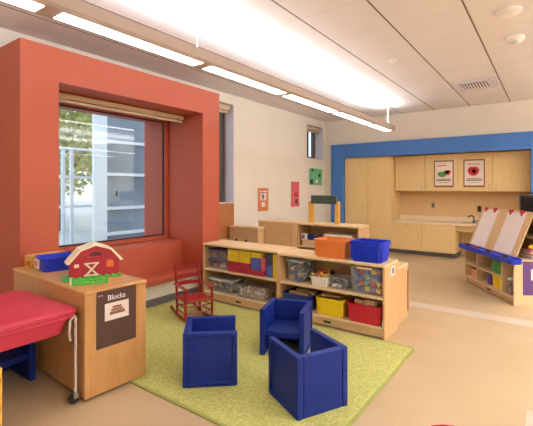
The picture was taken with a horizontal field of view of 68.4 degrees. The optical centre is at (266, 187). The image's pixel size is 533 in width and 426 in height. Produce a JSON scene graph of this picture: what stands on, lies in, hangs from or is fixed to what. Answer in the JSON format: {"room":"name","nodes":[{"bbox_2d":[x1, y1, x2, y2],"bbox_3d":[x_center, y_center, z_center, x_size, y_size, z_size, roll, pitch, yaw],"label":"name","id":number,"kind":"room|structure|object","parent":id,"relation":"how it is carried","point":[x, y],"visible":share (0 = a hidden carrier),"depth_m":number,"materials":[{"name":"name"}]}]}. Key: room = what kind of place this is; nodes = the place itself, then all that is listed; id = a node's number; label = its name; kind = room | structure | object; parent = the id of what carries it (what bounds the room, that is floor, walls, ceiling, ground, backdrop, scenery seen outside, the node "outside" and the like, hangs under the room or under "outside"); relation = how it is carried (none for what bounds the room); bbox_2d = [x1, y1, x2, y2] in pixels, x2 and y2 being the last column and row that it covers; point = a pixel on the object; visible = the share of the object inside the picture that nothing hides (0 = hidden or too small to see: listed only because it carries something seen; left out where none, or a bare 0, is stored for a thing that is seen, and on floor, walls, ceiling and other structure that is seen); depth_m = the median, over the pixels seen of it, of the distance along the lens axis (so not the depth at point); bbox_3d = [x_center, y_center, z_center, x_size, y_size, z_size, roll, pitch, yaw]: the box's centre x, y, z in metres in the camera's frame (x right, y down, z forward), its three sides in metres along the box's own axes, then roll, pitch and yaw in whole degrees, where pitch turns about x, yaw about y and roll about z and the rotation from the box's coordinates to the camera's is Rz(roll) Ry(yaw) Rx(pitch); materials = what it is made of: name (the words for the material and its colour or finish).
{"room":"children's room","nodes":[
{"label":"children's room","id":0,"kind":"room"},
{"bbox_2d":[0,27,324,239],"bbox_3d":[-1.851,-0.090,5.046,0.320,2.920,12.000,0,0,36],"label":"wall","id":1,"kind":"structure","parent":0,"point":[270,143],"depth_m":7.33,"materials":[{"name":"beige paint"}]},
{"bbox_2d":[59,106,156,245],"bbox_3d":[-2.248,-0.135,5.026,0.300,1.890,2.020,0,0,36],"label":"trim","id":2,"kind":"structure","parent":1,"relation":"attached to","point":[150,127],"depth_m":5.77,"materials":[{"name":"red paint"}]},
{"bbox_2d":[0,37,218,292],"bbox_3d":[-1.759,0.036,4.662,0.920,2.667,2.505,0,0,36],"label":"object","id":3,"kind":"structure","parent":1,"relation":"attached to","point":[33,74],"depth_m":3.63,"materials":[{"name":"red paint"}]},
{"bbox_2d":[59,102,167,250],"bbox_3d":[-1.981,-0.135,4.832,0.100,1.690,1.860,0,0,36],"label":"window","id":4,"kind":"structure","parent":1,"relation":"in","point":[164,124],"depth_m":5.50,"materials":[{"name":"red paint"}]},
{"bbox_2d":[59,92,183,122],"bbox_3d":[-1.690,-0.930,4.621,0.080,0.090,1.840,0,0,36],"label":"roller blind","id":5,"kind":"object","parent":1,"relation":"attached to","point":[63,97],"visible":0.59,"depth_m":4.52,"materials":[{"name":"fabric"}]},
{"bbox_2d":[219,112,224,201],"bbox_3d":[-1.012,-0.570,6.340,0.080,1.640,0.920,0,0,36],"label":"window","id":6,"kind":"structure","parent":1,"relation":"in","point":[221,115],"depth_m":6.65,"materials":[{"name":"glass"}]},
{"bbox_2d":[219,103,229,113],"bbox_3d":[-0.906,-1.315,6.264,0.100,0.130,0.880,0,0,36],"label":"roller blind","id":7,"kind":"object","parent":1,"relation":"attached to","point":[223,108],"visible":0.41,"depth_m":6.49,"materials":[{"name":"fabric"}]},
{"bbox_2d":[219,105,233,203],"bbox_3d":[-0.893,-0.570,6.255,0.212,1.640,0.920,0,0,36],"label":"trim","id":8,"kind":"structure","parent":1,"relation":"attached to","point":[229,118],"depth_m":6.62,"materials":[{"name":"paint"}]},
{"bbox_2d":[219,203,233,238],"bbox_3d":[-0.822,0.535,6.175,0.020,0.570,0.935,0,0,36],"label":"trim","id":9,"kind":"structure","parent":1,"relation":"attached to","point":[226,210],"depth_m":6.37,"materials":[{"name":"paint"}]},
{"bbox_2d":[258,188,267,210],"bbox_3d":[-0.061,0.212,7.236,0.006,0.425,0.325,0,0,36],"label":"card","id":10,"kind":"object","parent":1,"relation":"attached to","point":[262,192],"visible":1,"depth_m":7.23,"materials":[{"name":"orange paper"}]},
{"bbox_2d":[291,182,298,206],"bbox_3d":[0.596,0.128,8.142,0.006,0.515,0.315,0,0,36],"label":"wall art","id":11,"kind":"object","parent":1,"relation":"attached to","point":[294,185],"visible":1,"depth_m":8.12},
{"bbox_2d":[307,132,314,157],"bbox_3d":[0.902,-1.020,8.980,0.080,0.740,0.740,0,0,36],"label":"window","id":12,"kind":"structure","parent":1,"relation":"in","point":[312,134],"depth_m":9.20,"materials":[{"name":"glass"}]},
{"bbox_2d":[307,126,319,133],"bbox_3d":[1.007,-1.325,8.904,0.100,0.110,0.700,0,0,36],"label":"roller blind","id":13,"kind":"object","parent":1,"relation":"attached to","point":[309,128],"visible":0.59,"depth_m":8.93,"materials":[{"name":"fabric"}]},
{"bbox_2d":[309,168,321,184],"bbox_3d":[1.111,-0.255,8.853,0.006,0.370,0.600,0,0,36],"label":"wall art","id":14,"kind":"object","parent":1,"relation":"attached to","point":[315,175],"visible":1,"depth_m":8.84},
{"bbox_2d":[310,128,322,159],"bbox_3d":[1.020,-1.020,8.894,0.212,0.740,0.740,0,0,36],"label":"trim","id":15,"kind":"structure","parent":1,"relation":"attached to","point":[318,137],"depth_m":9.18,"materials":[{"name":"paint"}]},
{"bbox_2d":[146,274,200,300],"bbox_3d":[-1.560,1.245,4.527,0.360,0.250,1.860,0,0,36],"label":"wall","id":16,"kind":"structure","parent":0,"point":[156,291],"depth_m":4.70,"materials":[{"name":"paint"}]},
{"bbox_2d":[66,238,202,287],"bbox_3d":[-1.746,0.917,4.662,0.940,0.405,1.860,0,0,36],"label":"window seat","id":17,"kind":"object","parent":16,"relation":"on","point":[152,261],"depth_m":4.90,"materials":[{"name":"red paint"}]},
{"bbox_2d":[146,286,197,307],"bbox_3d":[-1.408,1.327,4.417,0.015,0.085,1.860,0,0,36],"label":"baseboard","id":18,"kind":"structure","parent":16,"relation":"attached to","point":[170,297],"depth_m":4.68,"materials":[{"name":"grey rubber"}]},
{"bbox_2d":[0,0,532,121],"bbox_3d":[1.842,-1.600,2.370,9.600,0.100,12.200,0,0,36],"label":"ceiling","id":19,"kind":"structure","parent":0,"point":[339,51],"depth_m":4.24,"materials":[{"name":"tile"}]},
{"bbox_2d":[0,0,394,131],"bbox_3d":[-0.491,-1.318,3.616,0.240,0.464,9.692,0,0,36],"label":"linear pendant light","id":20,"kind":"object","parent":19,"relation":"hanging from","point":[79,14],"visible":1,"depth_m":3.15,"materials":[{"name":"metal"}]},
{"bbox_2d":[1,0,43,11],"bbox_3d":[-1.736,-1.088,1.894,0.126,0.004,1.210,0,0,36],"label":"diffuser","id":21,"kind":"object","parent":20,"relation":"attached to","point":[30,5],"depth_m":2.32,"materials":[{"name":"white"}]},
{"bbox_2d":[54,13,202,65],"bbox_3d":[-0.958,-1.088,2.967,0.126,0.004,1.210,0,0,36],"label":"diffuser","id":22,"kind":"object","parent":20,"relation":"attached to","point":[67,18],"depth_m":2.84,"materials":[{"name":"white"}]},
{"bbox_2d":[203,66,284,94],"bbox_3d":[-0.180,-1.088,4.040,0.126,0.004,1.210,0,0,36],"label":"diffuser","id":23,"kind":"object","parent":20,"relation":"attached to","point":[230,75],"depth_m":3.97,"materials":[{"name":"white"}]},
{"bbox_2d":[283,95,336,111],"bbox_3d":[0.597,-1.088,5.113,0.126,0.004,1.210,0,0,36],"label":"diffuser","id":24,"kind":"object","parent":20,"relation":"attached to","point":[296,98],"depth_m":5.04,"materials":[{"name":"white"}]},
{"bbox_2d":[333,112,371,123],"bbox_3d":[1.375,-1.088,6.185,0.126,0.004,1.210,0,0,36],"label":"diffuser","id":25,"kind":"object","parent":20,"relation":"attached to","point":[345,115],"depth_m":6.13,"materials":[{"name":"white"}]},
{"bbox_2d":[368,125,390,130],"bbox_3d":[2.057,-1.088,7.127,0.126,0.004,0.885,0,0,36],"label":"diffuser","id":26,"kind":"object","parent":20,"relation":"attached to","point":[380,127],"depth_m":7.09,"materials":[{"name":"white"}]},
{"bbox_2d":[450,77,500,91],"bbox_3d":[3.135,-1.537,5.879,0.600,0.026,0.600,0,0,36],"label":"ceiling vent","id":27,"kind":"object","parent":19,"relation":"in","point":[491,82],"visible":1,"depth_m":5.83,"materials":[{"name":"metal"}]},
{"bbox_2d":[495,5,521,17],"bbox_3d":[2.116,-1.529,3.431,0.200,0.042,0.200,0,0,36],"label":"ceiling speaker","id":28,"kind":"object","parent":19,"relation":"attached to","point":[509,11],"visible":1,"depth_m":3.38,"materials":[{"name":"plastic"}]},
{"bbox_2d":[505,34,524,45],"bbox_3d":[2.557,-1.505,4.038,0.170,0.090,0.170,0,0,36],"label":"smoke detector","id":29,"kind":"object","parent":19,"relation":"attached to","point":[516,39],"visible":1,"depth_m":3.99,"materials":[{"name":"plastic"}]},
{"bbox_2d":[2,252,532,425],"bbox_3d":[1.842,1.420,2.370,9.600,0.100,12.200,0,0,36],"label":"floor","id":30,"kind":"structure","parent":0,"point":[461,370],"depth_m":2.78,"materials":[{"name":"beige laminate"}]},
{"bbox_2d":[0,367,1,425],"bbox_3d":[-1.475,1.120,1.853,0.270,0.500,0.310,0,0,36],"label":"child chair","id":31,"kind":"object","parent":30,"relation":"on","point":[0,367],"visible":1,"depth_m":1.90,"materials":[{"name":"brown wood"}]},
{"bbox_2d":[0,342,35,380],"bbox_3d":[-1.905,1.185,2.764,0.370,0.370,0.370,0,0,36],"label":"chair","id":32,"kind":"object","parent":30,"relation":"on","point":[22,359],"visible":0.56,"depth_m":2.79,"materials":[{"name":"blue plastic"}]},
{"bbox_2d":[0,290,79,403],"bbox_3d":[-1.775,1.066,2.424,0.836,0.608,0.838,0,0,36],"label":"table","id":33,"kind":"object","parent":30,"relation":"on","point":[26,317],"visible":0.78,"depth_m":2.42,"materials":[{"name":"plastic"}]},
{"bbox_2d":[0,314,73,351],"bbox_3d":[-1.770,0.870,2.432,0.800,0.130,0.800,0,0,36],"label":"tub","id":34,"kind":"object","parent":33,"relation":"in","point":[18,336],"depth_m":2.33,"materials":[{"name":"plastic"}]},
{"bbox_2d":[13,266,146,399],"bbox_3d":[-1.489,1.018,3.058,1.234,0.704,0.461,0,0,39],"label":"base cabinet","id":35,"kind":"object","parent":30,"relation":"on","point":[111,316],"visible":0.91,"depth_m":2.68,"materials":[{"name":"brown wood"}]},
{"bbox_2d":[25,251,65,267],"bbox_3d":[-1.907,0.616,3.401,0.120,0.100,0.300,0,0,39],"label":"box","id":36,"kind":"object","parent":35,"relation":"on","point":[29,257],"visible":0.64,"depth_m":3.31,"materials":[{"name":"cardboard"}]},
{"bbox_2d":[34,252,71,272],"bbox_3d":[-1.730,0.611,3.245,0.298,0.110,0.262,0,0,-44],"label":"bin","id":37,"kind":"object","parent":35,"relation":"on","point":[52,262],"visible":0.78,"depth_m":3.15,"materials":[{"name":"plastic"}]},
{"bbox_2d":[69,277,107,285],"bbox_3d":[-1.229,0.638,2.722,0.245,0.055,0.026,0,0,-22],"label":"fence","id":38,"kind":"object","parent":35,"relation":"on","point":[96,281],"visible":1,"depth_m":2.71,"materials":[{"name":"green plastic"}]},
{"bbox_2d":[61,241,122,281],"bbox_3d":[-1.305,0.536,2.946,0.410,0.258,0.172,0,0,-33],"label":"barn","id":39,"kind":"object","parent":35,"relation":"on","point":[91,260],"visible":0.99,"depth_m":2.89,"materials":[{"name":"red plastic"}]},
{"bbox_2d":[228,225,264,243],"bbox_3d":[-0.327,0.990,6.266,0.603,0.760,0.187,0,0,36],"label":"base cabinet","id":40,"kind":"object","parent":30,"relation":"on","point":[254,234],"visible":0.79,"depth_m":6.17,"materials":[{"name":"brown wood"}]},
{"bbox_2d":[203,240,296,309],"bbox_3d":[-0.221,1.025,4.686,1.122,0.690,0.391,0,0,36],"label":"bookcase","id":41,"kind":"object","parent":30,"relation":"on","point":[209,270],"visible":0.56,"depth_m":4.71,"materials":[{"name":"brown wood"}]},
{"bbox_2d":[208,257,227,262],"bbox_3d":[-0.518,0.925,4.865,0.345,0.117,0.260,0,0,36],"label":"storage box","id":42,"kind":"object","parent":41,"relation":"on","point":[219,259],"visible":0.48,"depth_m":4.79,"materials":[{"name":"plastic"}]},
{"bbox_2d":[208,247,230,252],"bbox_3d":[-0.518,0.807,4.865,0.345,0.117,0.260,0,0,36],"label":"storage box","id":43,"kind":"object","parent":42,"relation":"on","point":[217,249],"visible":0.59,"depth_m":4.80,"materials":[{"name":"plastic"}]},
{"bbox_2d":[209,273,246,282],"bbox_3d":[-0.480,1.181,4.850,0.390,0.167,0.290,0,0,36],"label":"storage box","id":44,"kind":"object","parent":41,"relation":"on","point":[223,277],"visible":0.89,"depth_m":4.81,"materials":[{"name":"plastic"}]},
{"bbox_2d":[228,266,245,273],"bbox_3d":[-0.310,0.954,4.634,0.267,0.060,0.150,0,0,36],"label":"brick","id":45,"kind":"object","parent":41,"relation":"on","point":[230,268],"visible":0.58,"depth_m":4.56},
{"bbox_2d":[228,261,240,267],"bbox_3d":[-0.336,0.892,4.653,0.202,0.060,0.150,0,0,36],"label":"brick","id":46,"kind":"object","parent":45,"relation":"on","point":[230,263],"visible":0.56,"depth_m":4.59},
{"bbox_2d":[228,255,239,261],"bbox_3d":[-0.346,0.827,4.660,0.177,0.066,0.150,0,0,36],"label":"brick","id":47,"kind":"object","parent":46,"relation":"on","point":[230,257],"visible":0.58,"depth_m":4.59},
{"bbox_2d":[228,248,240,255],"bbox_3d":[-0.346,0.758,4.660,0.177,0.068,0.150,0,0,36],"label":"brick","id":48,"kind":"object","parent":47,"relation":"on","point":[235,252],"visible":0.6,"depth_m":4.60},
{"bbox_2d":[240,256,250,263],"bbox_3d":[-0.207,0.827,4.559,0.154,0.066,0.150,0,0,36],"label":"brick","id":49,"kind":"object","parent":46,"relation":"on","point":[242,259],"visible":0.58,"depth_m":4.49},
{"bbox_2d":[240,250,252,257],"bbox_3d":[-0.207,0.758,4.559,0.154,0.068,0.150,0,0,36],"label":"brick","id":50,"kind":"object","parent":49,"relation":"on","point":[243,253],"visible":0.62,"depth_m":4.49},
{"bbox_2d":[241,263,250,268],"bbox_3d":[-0.196,0.892,4.551,0.132,0.060,0.150,0,0,36],"label":"brick","id":51,"kind":"object","parent":45,"relation":"on","point":[243,265],"visible":0.56,"depth_m":4.49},
{"bbox_2d":[246,269,265,276],"bbox_3d":[-0.090,0.954,4.474,0.264,0.060,0.150,0,0,36],"label":"brick","id":52,"kind":"object","parent":41,"relation":"on","point":[248,271],"visible":0.58,"depth_m":4.40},
{"bbox_2d":[251,257,262,270],"bbox_3d":[-0.081,0.855,4.468,0.136,0.134,0.150,0,0,36],"label":"brick","id":53,"kind":"object","parent":52,"relation":"on","point":[255,262],"visible":0.6,"depth_m":4.40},
{"bbox_2d":[251,251,267,258],"bbox_3d":[-0.075,0.755,4.463,0.147,0.062,0.150,0,0,36],"label":"brick","id":54,"kind":"object","parent":53,"relation":"on","point":[255,254],"visible":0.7,"depth_m":4.41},
{"bbox_2d":[261,258,265,270],"bbox_3d":[0.003,0.855,4.407,0.056,0.134,0.150,0,0,36],"label":"brick","id":55,"kind":"object","parent":52,"relation":"on","point":[263,261],"visible":0.48,"depth_m":4.34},
{"bbox_2d":[266,265,272,277],"bbox_3d":[0.074,0.917,4.368,0.080,0.133,0.150,0,0,36],"label":"brick","id":56,"kind":"object","parent":41,"relation":"on","point":[269,268],"visible":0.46,"depth_m":4.30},
{"bbox_2d":[266,253,274,265],"bbox_3d":[0.076,0.788,4.379,0.090,0.121,0.150,0,0,36],"label":"brick","id":57,"kind":"object","parent":56,"relation":"on","point":[269,257],"visible":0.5,"depth_m":4.32,"materials":[{"name":"plastic"}]},
{"bbox_2d":[273,254,275,278],"bbox_3d":[0.132,0.853,4.314,0.051,0.262,0.150,0,0,36],"label":"brick","id":58,"kind":"object","parent":41,"relation":"on","point":[274,255],"visible":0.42,"depth_m":4.25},
{"bbox_2d":[129,300,414,425],"bbox_3d":[-0.360,1.363,3.423,2.740,0.012,1.780,0,0,36],"label":"rug","id":59,"kind":"object","parent":30,"relation":"on","point":[372,362],"visible":0.34,"depth_m":2.89,"materials":[{"name":"carpet"}]},
{"bbox_2d":[170,260,216,321],"bbox_3d":[-0.775,1.072,4.133,0.334,0.560,0.579,0,0,-34],"label":"rocking chair","id":60,"kind":"object","parent":59,"relation":"on","point":[199,296],"visible":0.95,"depth_m":4.15,"materials":[{"name":"red paint"}]},
{"bbox_2d":[183,315,236,387],"bbox_3d":[-0.405,1.171,2.855,0.370,0.370,0.370,0,0,-7],"label":"chair","id":61,"kind":"object","parent":59,"relation":"on","point":[209,342],"visible":1,"depth_m":2.69,"materials":[{"name":"blue plastic"}]},
{"bbox_2d":[260,298,311,354],"bbox_3d":[0.172,1.171,3.315,0.370,0.370,0.370,0,0,17],"label":"chair","id":62,"kind":"object","parent":59,"relation":"on","point":[290,320],"visible":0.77,"depth_m":3.29,"materials":[{"name":"blue plastic"}]},
{"bbox_2d":[269,328,347,420],"bbox_3d":[0.260,1.171,2.525,0.370,0.370,0.370,0,0,-27],"label":"chair","id":63,"kind":"object","parent":59,"relation":"on","point":[315,382],"visible":1,"depth_m":2.39,"materials":[{"name":"blue plastic"}]},
{"bbox_2d":[258,219,307,246],"bbox_3d":[0.268,0.943,6.207,0.728,0.855,0.385,0,0,36],"label":"base cabinet","id":64,"kind":"object","parent":30,"relation":"on","point":[282,232],"visible":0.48,"depth_m":6.03,"materials":[{"name":"brown wood"}]},
{"bbox_2d":[297,221,369,249],"bbox_3d":[0.961,0.945,5.713,0.970,0.850,0.390,0,0,36],"label":"open shelf unit","id":65,"kind":"object","parent":30,"relation":"on","point":[320,228],"visible":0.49,"depth_m":5.81,"materials":[{"name":"brown wood"}]},
{"bbox_2d":[302,239,314,245],"bbox_3d":[0.687,0.806,5.838,0.272,0.085,0.212,0,0,36],"label":"wooden tray","id":66,"kind":"object","parent":65,"relation":"on","point":[307,242],"visible":0.38,"depth_m":5.77,"materials":[{"name":"brown wood"}]},
{"bbox_2d":[307,234,322,239],"bbox_3d":[0.741,0.733,5.811,0.262,0.060,0.172,0,0,36],"label":"tray","id":67,"kind":"object","parent":66,"relation":"on","point":[310,237],"visible":0.66,"depth_m":5.78,"materials":[{"name":"blue plastic"}]},
{"bbox_2d":[309,195,339,223],"bbox_3d":[0.849,0.314,5.801,0.495,0.410,0.090,0,0,36],"label":"arch","id":68,"kind":"object","parent":65,"relation":"on","point":[315,199],"visible":1,"depth_m":5.75,"materials":[{"name":"brown wood"}]},
{"bbox_2d":[323,232,357,237],"bbox_3d":[1.063,0.753,5.590,0.440,0.192,0.280,0,0,36],"label":"storage box","id":69,"kind":"object","parent":65,"relation":"on","point":[333,234],"visible":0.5,"depth_m":5.55,"materials":[{"name":"plastic"}]},
{"bbox_2d":[278,249,397,340],"bbox_3d":[0.706,1.032,4.014,1.163,0.675,0.391,0,0,36],"label":"bookcase","id":70,"kind":"object","parent":30,"relation":"on","point":[343,268],"visible":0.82,"depth_m":3.83,"materials":[{"name":"brown wood"}]},
{"bbox_2d":[286,257,314,262],"bbox_3d":[0.377,0.873,4.235,0.280,0.237,0.225,0,0,-41],"label":"storage box","id":71,"kind":"object","parent":70,"relation":"on","point":[292,259],"visible":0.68,"depth_m":4.14,"materials":[{"name":"plastic"}]},
{"bbox_2d":[283,287,322,309],"bbox_3d":[0.393,1.187,4.205,0.357,0.155,0.282,0,0,36],"label":"bin","id":72,"kind":"object","parent":70,"relation":"on","point":[286,293],"visible":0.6,"depth_m":4.10,"materials":[{"name":"blue plastic"}]},
{"bbox_2d":[296,287,317,294],"bbox_3d":[0.438,1.114,4.234,0.240,0.030,0.070,2,1,39],"label":"wooden block","id":73,"kind":"object","parent":72,"relation":"in","point":[312,292],"visible":0.7,"depth_m":4.21,"materials":[{"name":"brown wood"}]},
{"bbox_3d":[0.368,1.159,4.223,0.240,0.035,0.160,0,0,36],"label":"wooden block","id":74,"kind":"object","parent":72,"relation":"in","visible":0},
{"bbox_2d":[289,290,309,295],"bbox_3d":[0.353,1.119,4.184,0.220,0.030,0.060,0,0,30],"label":"wooden block","id":75,"kind":"object","parent":74,"relation":"on","point":[303,293],"visible":0.84,"depth_m":4.16,"materials":[{"name":"wood"}]},
{"bbox_2d":[310,273,333,286],"bbox_3d":[0.569,0.944,4.022,0.212,0.095,0.172,0,0,36],"label":"basket","id":76,"kind":"object","parent":70,"relation":"on","point":[322,281],"visible":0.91,"depth_m":3.97,"materials":[{"name":"white plastic"}]},
{"bbox_2d":[314,236,354,258],"bbox_3d":[0.691,0.605,3.995,0.347,0.180,0.282,0,0,36],"label":"bin","id":77,"kind":"object","parent":70,"relation":"on","point":[325,246],"visible":0.91,"depth_m":3.89,"materials":[{"name":"plastic"}]},
{"bbox_2d":[316,291,352,317],"bbox_3d":[0.690,1.179,3.977,0.302,0.170,0.282,0,0,36],"label":"bin","id":78,"kind":"object","parent":70,"relation":"on","point":[329,307],"visible":0.88,"depth_m":3.87,"materials":[{"name":"plastic"}]},
{"bbox_2d":[325,297,346,300],"bbox_3d":[0.690,1.144,3.977,0.220,0.040,0.190,0,0,36],"label":"wooden block","id":79,"kind":"object","parent":78,"relation":"in","point":[332,298],"visible":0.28,"depth_m":3.99,"materials":[{"name":"wood"}]},
{"bbox_2d":[321,292,340,297],"bbox_3d":[0.654,1.086,3.978,0.180,0.016,0.090,2,1,19],"label":"wooden block","id":80,"kind":"object","parent":79,"relation":"on","point":[323,293],"visible":1,"depth_m":3.95,"materials":[{"name":"wood"}]},
{"bbox_2d":[347,296,382,325],"bbox_3d":[0.976,1.177,3.763,0.337,0.175,0.282,0,0,36],"label":"bin","id":81,"kind":"object","parent":70,"relation":"on","point":[370,315],"visible":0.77,"depth_m":3.65,"materials":[{"name":"plastic"}]},
{"bbox_3d":[0.976,1.144,3.763,0.240,0.040,0.190,0,0,36],"label":"wooden block","id":82,"kind":"object","parent":81,"relation":"in","visible":0},
{"bbox_2d":[354,297,365,304],"bbox_3d":[0.910,1.089,3.774,0.124,0.057,0.060,0,0,19],"label":"wooden block","id":83,"kind":"object","parent":82,"relation":"on","point":[357,300],"visible":0.76,"depth_m":3.75,"materials":[{"name":"wood"}]},
{"bbox_2d":[365,299,377,305],"bbox_3d":[0.988,1.079,3.693,0.050,0.060,0.114,0,0,-43],"label":"wooden block","id":84,"kind":"object","parent":82,"relation":"on","point":[369,302],"visible":0.98,"depth_m":3.67,"materials":[{"name":"brown wood"}]},
{"bbox_2d":[350,238,390,263],"bbox_3d":[0.999,0.600,3.772,0.322,0.190,0.282,0,0,36],"label":"bin","id":85,"kind":"object","parent":70,"relation":"on","point":[368,250],"visible":1,"depth_m":3.68,"materials":[{"name":"plastic"}]},
{"bbox_2d":[345,156,399,251],"bbox_3d":[2.380,0.345,8.860,1.055,2.050,0.640,0,0,36],"label":"tall cabinet","id":86,"kind":"object","parent":30,"relation":"on","point":[371,197],"visible":0.73,"depth_m":8.56,"materials":[{"name":"laminate"}]},
{"bbox_2d":[398,262,408,323],"bbox_3d":[0.944,1.085,4.355,1.118,0.570,0.430,0,0,36],"label":"bookcase","id":87,"kind":"object","parent":30,"relation":"on","point":[403,271],"visible":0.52,"depth_m":4.08,"materials":[{"name":"brown wood"}]},
{"bbox_2d":[391,222,422,254],"bbox_3d":[3.059,1.048,8.361,0.628,0.645,0.630,0,0,36],"label":"base cabinet","id":88,"kind":"object","parent":30,"relation":"on","point":[406,238],"visible":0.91,"depth_m":8.13,"materials":[{"name":"laminate"}]},
{"bbox_2d":[391,215,478,226],"bbox_3d":[3.812,0.660,7.843,2.455,0.130,0.624,0,0,36],"label":"countertop","id":89,"kind":"structure","parent":88,"relation":"on","point":[418,219],"depth_m":8.14,"materials":[{"name":"laminate"}]},
{"bbox_2d":[422,224,460,257],"bbox_3d":[3.563,1.048,7.996,0.612,0.645,0.630,0,0,36],"label":"base cabinet","id":90,"kind":"object","parent":30,"relation":"on","point":[437,240],"visible":0.91,"depth_m":7.77,"materials":[{"name":"laminate"}]},
{"bbox_2d":[456,226,475,254],"bbox_3d":[4.317,1.048,7.480,1.208,0.645,0.580,0,0,36],"label":"table","id":91,"kind":"object","parent":30,"relation":"on","point":[467,232],"visible":0.23,"depth_m":7.95,"materials":[{"name":"laminate"}]},
{"bbox_2d":[409,301,532,425],"bbox_3d":[0.751,1.369,0.610,9.100,0.002,7.870,0,0,36],"label":"floor stripe","id":92,"kind":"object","parent":30,"relation":"in","point":[529,416],"depth_m":4.21,"materials":[{"name":"white"}]},
{"bbox_2d":[459,207,532,305],"bbox_3d":[3.192,0.824,5.131,0.810,1.092,1.427,0,0,2],"label":"easel","id":93,"kind":"object","parent":30,"relation":"on","point":[499,234],"visible":0.95,"depth_m":5.02,"materials":[{"name":"brown wood"}]},
{"bbox_2d":[470,267,475,277],"bbox_3d":[3.076,1.214,5.599,0.232,0.120,0.272,0,0,2],"label":"tray","id":94,"kind":"object","parent":93,"relation":"on","point":[473,269],"visible":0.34,"depth_m":5.64,"materials":[{"name":"plastic"}]},
{"bbox_2d":[465,262,500,277],"bbox_3d":[3.069,1.095,5.294,0.330,0.020,0.948,0,0,2],"label":"shelf","id":95,"kind":"object","parent":93,"relation":"attached to","point":[485,267],"depth_m":5.42,"materials":[{"name":"brown wood"}]},
{"bbox_2d":[487,273,492,284],"bbox_3d":[3.039,1.199,5.181,0.200,0.150,0.090,0,0,2],"label":"box","id":96,"kind":"object","parent":93,"relation":"on","point":[489,275],"visible":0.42,"depth_m":5.17,"materials":[{"name":"cardboard"}]},
{"bbox_2d":[459,243,521,264],"bbox_3d":[2.861,0.834,5.106,0.831,0.072,1.167,0,0,36],"label":"paint tray","id":97,"kind":"object","parent":93,"relation":"on","point":[507,256],"depth_m":4.98,"materials":[{"name":"plastic"}]},
{"bbox_2d":[492,274,497,287],"bbox_3d":[3.034,1.196,5.056,0.212,0.155,0.107,0,0,2],"label":"box","id":98,"kind":"object","parent":93,"relation":"on","point":[495,279],"visible":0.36,"depth_m":5.03,"materials":[{"name":"plastic"}]},
{"bbox_2d":[508,277,512,293],"bbox_3d":[2.950,1.174,4.714,0.108,0.200,0.110,0,0,2],"label":"clear jar","id":99,"kind":"object","parent":93,"relation":"on","point":[510,286],"visible":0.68,"depth_m":4.69,"materials":[{"name":"plastic"}]},
{"bbox_2d":[519,193,532,211],"bbox_3d":[3.417,0.194,4.975,0.208,0.270,0.400,0,0,2],"label":"radio","id":100,"kind":"object","parent":93,"relation":"on","point":[525,201],"visible":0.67,"depth_m":5.01,"materials":[{"name":"plastic"}]},
{"bbox_2d":[525,232,532,239],"bbox_3d":[3.421,0.620,5.154,0.325,0.020,1.198,0,0,2],"label":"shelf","id":101,"kind":"object","parent":93,"relation":"attached to","point":[529,235],"depth_m":5.04,"materials":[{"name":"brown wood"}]},
{"bbox_2d":[325,99,532,221],"bbox_3d":[5.270,-0.090,6.845,9.100,2.920,0.730,0,0,36],"label":"wall","id":102,"kind":"structure","parent":0,"point":[513,116],"depth_m":7.96,"materials":[{"name":"paint"}]},
{"bbox_2d":[395,154,457,190],"bbox_3d":[3.388,-0.307,8.268,1.242,0.745,0.425,0,0,36],"label":"upper cabinet","id":103,"kind":"object","parent":102,"relation":"attached to","point":[412,173],"visible":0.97,"depth_m":8.19,"materials":[{"name":"laminate"}]},
{"bbox_2d":[434,160,453,186],"bbox_3d":[3.569,-0.285,7.906,0.370,0.540,0.008,0,0,36],"label":"poster","id":104,"kind":"object","parent":103,"relation":"attached to","point":[444,169],"visible":1,"depth_m":7.90,"materials":[{"name":"paper"}]},
{"bbox_2d":[331,131,532,222],"bbox_3d":[3.184,0.193,7.875,4.127,2.355,0.090,0,0,36],"label":"trim","id":105,"kind":"structure","parent":102,"relation":"attached to","point":[514,140],"depth_m":7.92,"materials":[{"name":"blue paint"}]},
{"bbox_2d":[458,150,530,191],"bbox_3d":[4.372,-0.307,7.555,1.188,0.745,0.425,0,0,36],"label":"upper cabinet","id":106,"kind":"object","parent":102,"relation":"attached to","point":[509,171],"visible":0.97,"depth_m":7.30,"materials":[{"name":"laminate"}]},
{"bbox_2d":[463,159,484,186],"bbox_3d":[4.010,-0.285,7.586,0.370,0.540,0.008,0,0,36],"label":"poster","id":107,"kind":"object","parent":106,"relation":"attached to","point":[473,169],"visible":1,"depth_m":7.58,"materials":[{"name":"paper"}]},
{"label":"outside","id":108,"kind":"structure","parent":0,"visible":0},
{"bbox_2d":[59,201,91,244],"bbox_3d":[-10.861,1.440,23.311,35.050,0.100,65.000,0,0,36],"label":"ground","id":109,"kind":"structure","parent":108,"point":[82,216],"depth_m":15.37,"materials":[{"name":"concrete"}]},
{"bbox_2d":[59,109,91,230],"bbox_3d":[-6.824,-1.239,12.722,3.244,5.268,3.310,0,0,36],"label":"autumn tree","id":110,"kind":"object","parent":109,"relation":"on","point":[67,138],"visible":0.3,"depth_m":12.48,"materials":[{"name":"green plant"}]},
{"bbox_2d":[59,146,91,244],"bbox_3d":[-4.965,0.215,8.826,0.080,2.350,2.935,0,0,36],"label":"screen","id":111,"kind":"object","parent":109,"relation":"on","point":[71,206],"visible":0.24,"depth_m":9.26,"materials":[{"name":"white paint"}]},
{"bbox_2d":[62,111,91,182],"bbox_3d":[-7.152,-1.982,18.280,4.445,6.752,4.390,0,0,-30],"label":"autumn tree","id":112,"kind":"object","parent":109,"relation":"on","point":[73,111],"visible":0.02,"depth_m":17.50,"materials":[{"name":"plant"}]},
{"bbox_2d":[92,114,143,240],"bbox_3d":[-1.983,-0.835,11.194,0.850,4.450,6.600,0,0,36],"label":"building","id":113,"kind":"structure","parent":109,"relation":"on","point":[117,143],"depth_m":9.06,"materials":[{"name":"white paint"}]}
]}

